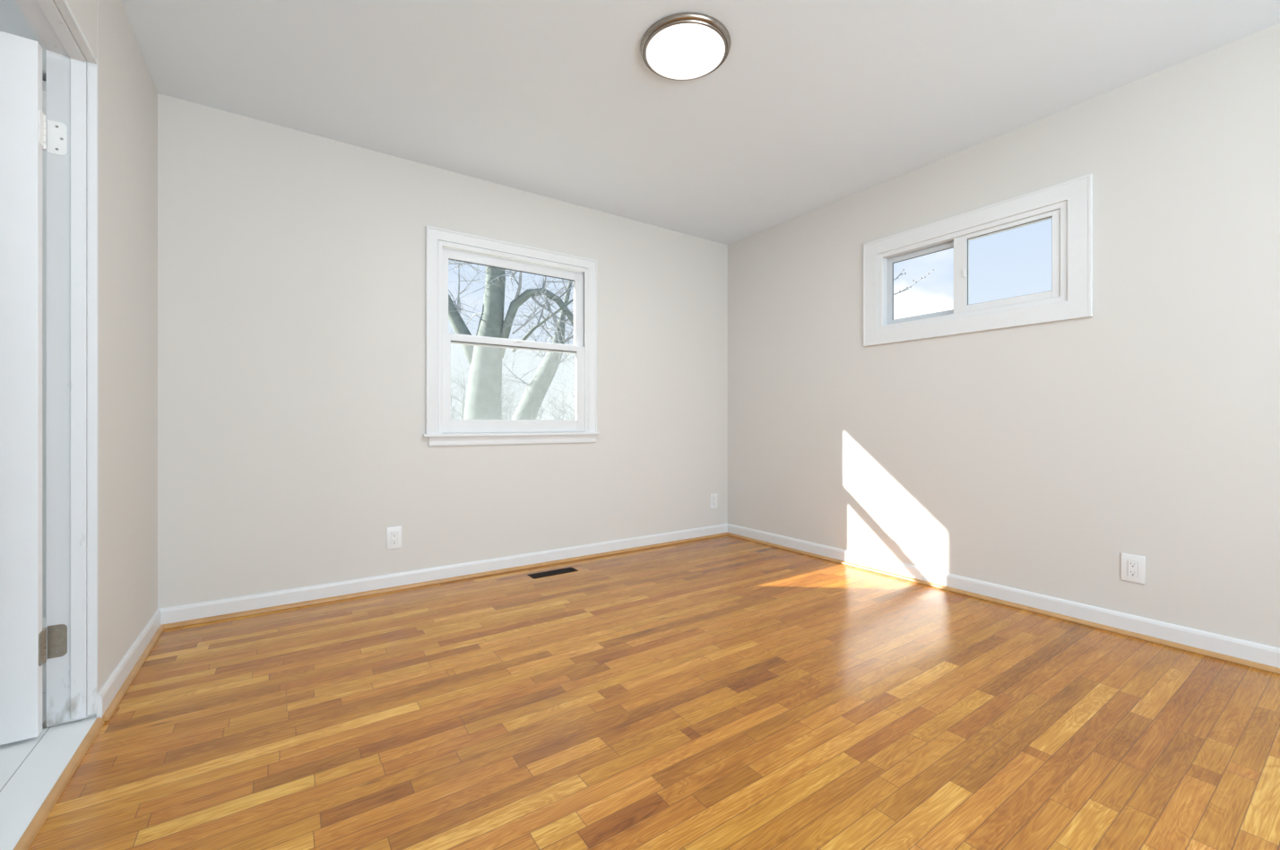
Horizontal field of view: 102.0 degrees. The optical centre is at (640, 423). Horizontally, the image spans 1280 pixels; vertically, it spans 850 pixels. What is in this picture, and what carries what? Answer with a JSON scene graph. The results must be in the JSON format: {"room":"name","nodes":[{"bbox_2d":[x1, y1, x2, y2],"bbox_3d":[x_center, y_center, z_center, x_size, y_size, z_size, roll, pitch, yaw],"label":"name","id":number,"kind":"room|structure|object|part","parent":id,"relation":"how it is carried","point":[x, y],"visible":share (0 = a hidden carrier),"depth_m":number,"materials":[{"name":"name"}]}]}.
{"room":"empty bedroom","nodes":[
{"label":"empty bedroom","id":0,"kind":"room"},
{"bbox_2d":[42,121,46,617],"bbox_3d":[-2.349,-0.259,0.693,1.908,2.490,3.600,0,0,-34],"label":"wall","id":1,"kind":"structure","parent":0,"point":[44,151],"depth_m":2.44,"materials":[{"name":"paint"}]},
{"bbox_2d":[42,80,46,115],"bbox_3d":[-0.968,-1.513,3.622,8.500,0.182,0.530,0,0,-34],"label":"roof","id":2,"kind":"structure","parent":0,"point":[44,83],"depth_m":2.26,"materials":[{"name":"paint"}]},
{"bbox_2d":[46,0,157,727],"bbox_3d":[-0.826,-0.269,0.259,0.114,2.510,5.161,0,0,-34],"label":"wall","id":3,"kind":"structure","parent":0,"point":[127,91],"depth_m":1.90,"materials":[{"name":"paint"}]},
{"bbox_2d":[0,31,67,744],"bbox_3d":[-2.049,-0.099,1.326,0.786,2.007,0.071,0,0,-34],"label":"door","id":4,"kind":"structure","parent":3,"relation":"in","point":[22,121],"depth_m":1.48,"materials":[{"name":"paint"}]},
{"bbox_2d":[14,0,98,726],"bbox_3d":[-1.519,-0.111,1.267,0.108,2.040,0.792,0,0,-34],"label":"door frame","id":5,"kind":"structure","parent":3,"relation":"attached to","point":[72,64],"depth_m":1.58,"materials":[{"name":"paint"}]},
{"bbox_2d":[13,717,104,849],"bbox_3d":[-1.465,0.925,1.300,0.016,0.021,0.762,0,0,-34],"label":"trim","id":6,"kind":"structure","parent":3,"relation":"attached to","point":[36,824],"depth_m":1.30,"materials":[{"name":"brown wood"}]},
{"bbox_2d":[96,608,160,717],"bbox_3d":[-1.941,0.889,1.991,0.012,0.088,0.903,0,0,-34],"label":"baseboard","id":7,"kind":"structure","parent":3,"relation":"attached to","point":[109,689],"depth_m":1.87,"materials":[{"name":"paint"}]},
{"bbox_2d":[102,624,164,721],"bbox_3d":[-1.926,0.926,1.994,0.016,0.018,0.891,0,0,-34],"label":"trim","id":8,"kind":"structure","parent":3,"relation":"attached to","point":[109,711],"depth_m":1.88,"materials":[{"name":"brown wood"}]},
{"bbox_2d":[157,93,727,608],"bbox_3d":[-0.751,-0.269,3.401,3.963,2.510,0.078,0,0,-34],"label":"wall","id":9,"kind":"structure","parent":0,"point":[291,263],"depth_m":2.82,"materials":[{"name":"paint"}]},
{"bbox_2d":[386,526,401,549],"bbox_3d":[-1.383,0.644,2.915,0.078,0.124,0.009,0,0,-34],"label":"wall outlet","id":10,"kind":"object","parent":9,"relation":"attached to","point":[393,534],"visible":1,"depth_m":2.91,"materials":[{"name":"plastic"}]},
{"bbox_2d":[390,531,397,544],"bbox_3d":[-1.382,0.644,2.913,0.034,0.068,0.001,0,0,-34],"label":"receptacle","id":11,"kind":"object","parent":10,"relation":"attached to","point":[393,534],"depth_m":2.91,"materials":[{"name":"plastic"}]},
{"bbox_2d":[159,523,727,624],"bbox_3d":[-0.726,0.889,3.364,3.563,0.088,0.012,0,0,-34],"label":"baseboard","id":12,"kind":"structure","parent":9,"relation":"attached to","point":[172,614],"depth_m":2.93,"materials":[{"name":"paint"}]},
{"bbox_2d":[162,532,727,628],"bbox_3d":[-0.718,0.926,3.352,3.539,0.018,0.016,0,0,-34],"label":"trim","id":13,"kind":"structure","parent":9,"relation":"attached to","point":[404,586],"depth_m":2.93,"materials":[{"name":"brown wood"}]},
{"bbox_2d":[423,225,599,446],"bbox_3d":[-0.792,-0.507,3.350,1.163,1.278,0.109,0,0,-34],"label":"window","id":14,"kind":"structure","parent":9,"relation":"in","point":[442,245],"depth_m":3.26,"materials":[{"name":"paint"}]},
{"bbox_3d":[-0.785,-0.237,3.344,0.953,0.586,0.028,0,0,-34],"label":"sash","id":15,"kind":"part","parent":14,"relation":"part of","materials":[{"name":"plastic"}]},
{"bbox_3d":[-0.802,-0.768,3.368,0.978,0.568,0.026,0,0,-34],"label":"sash","id":16,"kind":"part","parent":14,"relation":"part of","materials":[{"name":"plastic"}]},
{"bbox_2d":[709,492,717,508],"bbox_3d":[0.611,0.642,4.282,0.076,0.122,0.009,0,0,-34],"label":"wall outlet","id":17,"kind":"object","parent":9,"relation":"attached to","point":[713,497],"visible":1,"depth_m":4.28,"materials":[{"name":"plastic"}]},
{"bbox_2d":[0,535,1279,849],"bbox_3d":[-0.189,0.956,0.889,5.495,0.080,5.520,0,0,-34],"label":"floor","id":18,"kind":"structure","parent":0,"point":[724,692],"depth_m":1.59,"materials":[{"name":"brown wood"}]},
{"bbox_2d":[527,566,578,579],"bbox_3d":[-0.542,0.932,3.241,0.302,0.008,0.098,0,0,-34],"label":"floor vent","id":19,"kind":"object","parent":18,"relation":"in","point":[566,569],"visible":1,"depth_m":3.24,"materials":[{"name":"brown metal"}]},
{"bbox_3d":[-0.542,0.935,3.241,0.280,0.001,0.076,0,0,-34],"label":"plate","id":20,"kind":"part","parent":19,"relation":"part of","materials":[{"name":"black metal"}]},
{"bbox_2d":[0,0,1279,244],"bbox_3d":[-0.189,-1.579,0.889,5.695,0.150,5.720,0,0,-34],"label":"ceiling","id":21,"kind":"structure","parent":0,"point":[812,105],"depth_m":2.27,"materials":[{"name":"paint"}]},
{"bbox_2d":[640,12,730,80],"bbox_3d":[0.181,-1.485,2.072,0.361,0.038,0.361,0,0,-34],"label":"ceiling light","id":22,"kind":"object","parent":21,"relation":"in","point":[681,46],"visible":1,"depth_m":2.02,"materials":[{"name":"white glass"}]},
{"bbox_2d":[727,23,1279,648],"bbox_3d":[2.225,-0.269,2.308,0.110,2.510,5.091,0,0,-34],"label":"wall","id":23,"kind":"structure","parent":0,"point":[1032,457],"depth_m":2.45,"materials":[{"name":"paint"}]},
{"bbox_2d":[863,172,1092,346],"bbox_3d":[1.806,-0.823,2.893,0.118,0.659,1.144,0,0,-34],"label":"window","id":24,"kind":"structure","parent":23,"relation":"in","point":[1068,204],"depth_m":2.74,"materials":[{"name":"paint"}]},
{"bbox_3d":[1.693,-0.823,3.087,0.022,0.423,0.447,0,0,-34],"label":"sash","id":25,"kind":"part","parent":24,"relation":"part of","materials":[{"name":"plastic"}]},
{"bbox_3d":[1.809,-0.823,2.894,0.112,0.492,0.965,0,0,-34],"label":"frame","id":26,"kind":"part","parent":24,"relation":"part of","materials":[{"name":"plastic"}]},
{"bbox_3d":[1.904,-0.823,2.708,0.032,0.423,0.483,0,0,-34],"label":"sash","id":27,"kind":"part","parent":24,"relation":"part of","materials":[{"name":"plastic"}]},
{"bbox_2d":[727,523,1279,667],"bbox_3d":[2.174,0.889,2.273,0.012,0.088,5.091,0,0,-34],"label":"baseboard","id":28,"kind":"structure","parent":23,"relation":"attached to","point":[1228,645],"depth_m":2.51,"materials":[{"name":"paint"}]},
{"bbox_2d":[727,532,1279,674],"bbox_3d":[2.163,0.926,2.265,0.016,0.018,5.067,0,0,-34],"label":"trim","id":29,"kind":"structure","parent":23,"relation":"attached to","point":[1250,663],"depth_m":2.50,"materials":[{"name":"brown wood"}]},
{"bbox_2d":[1121,553,1145,584],"bbox_3d":[2.171,0.639,2.281,0.009,0.120,0.079,0,0,-34],"label":"wall outlet","id":30,"kind":"object","parent":23,"relation":"attached to","point":[1133,566],"visible":1,"depth_m":2.28,"materials":[{"name":"plastic"}]},
{"bbox_2d":[1127,560,1138,577],"bbox_3d":[2.169,0.639,2.279,0.002,0.067,0.033,0,0,-34],"label":"receptacle","id":31,"kind":"object","parent":30,"relation":"attached to","point":[1132,565],"depth_m":2.28,"materials":[{"name":"plastic"}]},
{"label":"outside","id":32,"kind":"structure","parent":0,"visible":0},
{"bbox_3d":[-5.890,1.736,26.274,160.000,0.200,170.000,0,0,-34],"label":"ground","id":33,"kind":"structure","parent":32,"visible":0},
{"bbox_2d":[450,374,463,419],"bbox_3d":[-10.373,-0.719,28.436,2.688,4.883,3.058,0,0,20],"label":"bare tree","id":34,"kind":"object","parent":33,"relation":"on","point":[462,375],"visible":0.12,"depth_m":28.61,"materials":[{"name":"white plant"}]},
{"bbox_2d":[450,350,470,419],"bbox_3d":[-7.608,-0.976,22.651,3.525,5.411,3.078,0,0,40],"label":"bare tree","id":35,"kind":"object","parent":33,"relation":"on","point":[461,382],"visible":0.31,"depth_m":22.69,"materials":[{"name":"white plant"}]},
{"bbox_2d":[450,349,524,418],"bbox_3d":[-4.930,-0.615,16.835,2.923,4.668,2.570,0,0,-25],"label":"bare tree","id":36,"kind":"object","parent":33,"relation":"on","point":[505,350],"visible":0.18,"depth_m":17.10,"materials":[{"name":"grey plant"}]},
{"bbox_2d":[501,368,520,419],"bbox_3d":[-7.320,-0.720,28.395,2.780,4.886,3.184,0,0,-13],"label":"bare tree","id":37,"kind":"object","parent":33,"relation":"on","point":[509,368],"visible":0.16,"depth_m":28.42,"materials":[{"name":"white plant"}]},
{"bbox_2d":[448,259,575,419],"bbox_3d":[-1.950,-1.753,8.402,4.300,6.977,3.613,0,0,-27],"label":"bare tree","id":38,"kind":"object","parent":33,"relation":"on","point":[483,401],"visible":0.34,"depth_m":8.47,"materials":[{"name":"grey plant"}]},
{"bbox_2d":[501,375,523,419],"bbox_3d":[-6.560,-0.747,25.599,2.592,4.924,3.086,0,0,-30],"label":"bare tree","id":39,"kind":"object","parent":33,"relation":"on","point":[502,376],"visible":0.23,"depth_m":25.73,"materials":[{"name":"white plant"}]},
{"bbox_2d":[502,377,521,419],"bbox_3d":[-9.480,-0.990,37.632,2.854,5.422,3.398,0,0,25],"label":"bare tree","id":40,"kind":"object","parent":33,"relation":"on","point":[505,377],"visible":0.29,"depth_m":37.18,"materials":[{"name":"grey plant"}]},
{"bbox_2d":[501,363,524,419],"bbox_3d":[-5.265,-0.492,20.022,2.765,4.415,2.430,0,0,-2],"label":"bare tree","id":41,"kind":"object","parent":33,"relation":"on","point":[510,405],"visible":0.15,"depth_m":19.86,"materials":[{"name":"white plant"}]},
{"bbox_2d":[467,274,574,419],"bbox_3d":[-2.204,-1.081,13.028,4.409,5.754,2.310,0,0,-17],"label":"bare tree","id":42,"kind":"object","parent":33,"relation":"on","point":[534,393],"visible":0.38,"depth_m":12.63,"materials":[{"name":"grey plant"}]},
{"bbox_2d":[507,354,563,419],"bbox_3d":[-4.484,-0.733,23.095,2.576,4.895,3.068,0,0,22],"label":"bare tree","id":43,"kind":"object","parent":33,"relation":"on","point":[540,410],"visible":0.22,"depth_m":22.80,"materials":[{"name":"grey plant"}]},
{"bbox_2d":[523,389,550,419],"bbox_3d":[-6.321,-0.468,31.656,2.734,4.366,2.404,0,0,-28],"label":"bare tree","id":44,"kind":"object","parent":33,"relation":"on","point":[523,390],"visible":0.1,"depth_m":31.55,"materials":[{"name":"white plant"}]},
{"bbox_2d":[544,389,567,419],"bbox_3d":[-6.033,-0.611,37.159,2.566,4.660,2.919,0,0,10],"label":"bare tree","id":45,"kind":"object","parent":33,"relation":"on","point":[554,390],"visible":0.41,"depth_m":37.21,"materials":[{"name":"white plant"}]},
{"bbox_2d":[538,371,574,419],"bbox_3d":[-4.380,-0.825,28.895,2.675,5.083,3.186,0,0,16],"label":"bare tree","id":46,"kind":"object","parent":33,"relation":"on","point":[566,371],"visible":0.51,"depth_m":28.52,"materials":[{"name":"white plant"}]},
{"bbox_2d":[547,364,575,418],"bbox_3d":[-3.087,-0.720,25.843,2.689,4.885,3.059,0,0,8],"label":"bare tree","id":47,"kind":"object","parent":33,"relation":"on","point":[574,365],"visible":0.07,"depth_m":25.68,"materials":[{"name":"white plant"}]},
{"bbox_2d":[548,331,575,419],"bbox_3d":[-2.475,-0.941,20.069,3.038,5.340,3.479,0,0,-42],"label":"bare tree","id":48,"kind":"object","parent":33,"relation":"on","point":[565,409],"visible":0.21,"depth_m":20.00,"materials":[{"name":"white plant"}]},
{"bbox_2d":[564,371,575,419],"bbox_3d":[-4.192,-0.923,34.618,3.017,5.302,3.454,0,0,18],"label":"bare tree","id":49,"kind":"object","parent":33,"relation":"on","point":[573,372],"visible":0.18,"depth_m":34.53,"materials":[{"name":"white plant"}]},
{"bbox_2d":[893,268,934,294],"bbox_3d":[3.207,-0.901,7.007,1.524,5.274,0.222,0,0,-1],"label":"tree","id":50,"kind":"object","parent":33,"relation":"on","point":[901,273],"visible":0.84,"depth_m":7.00,"materials":[{"name":"grey plant"}]}
]}

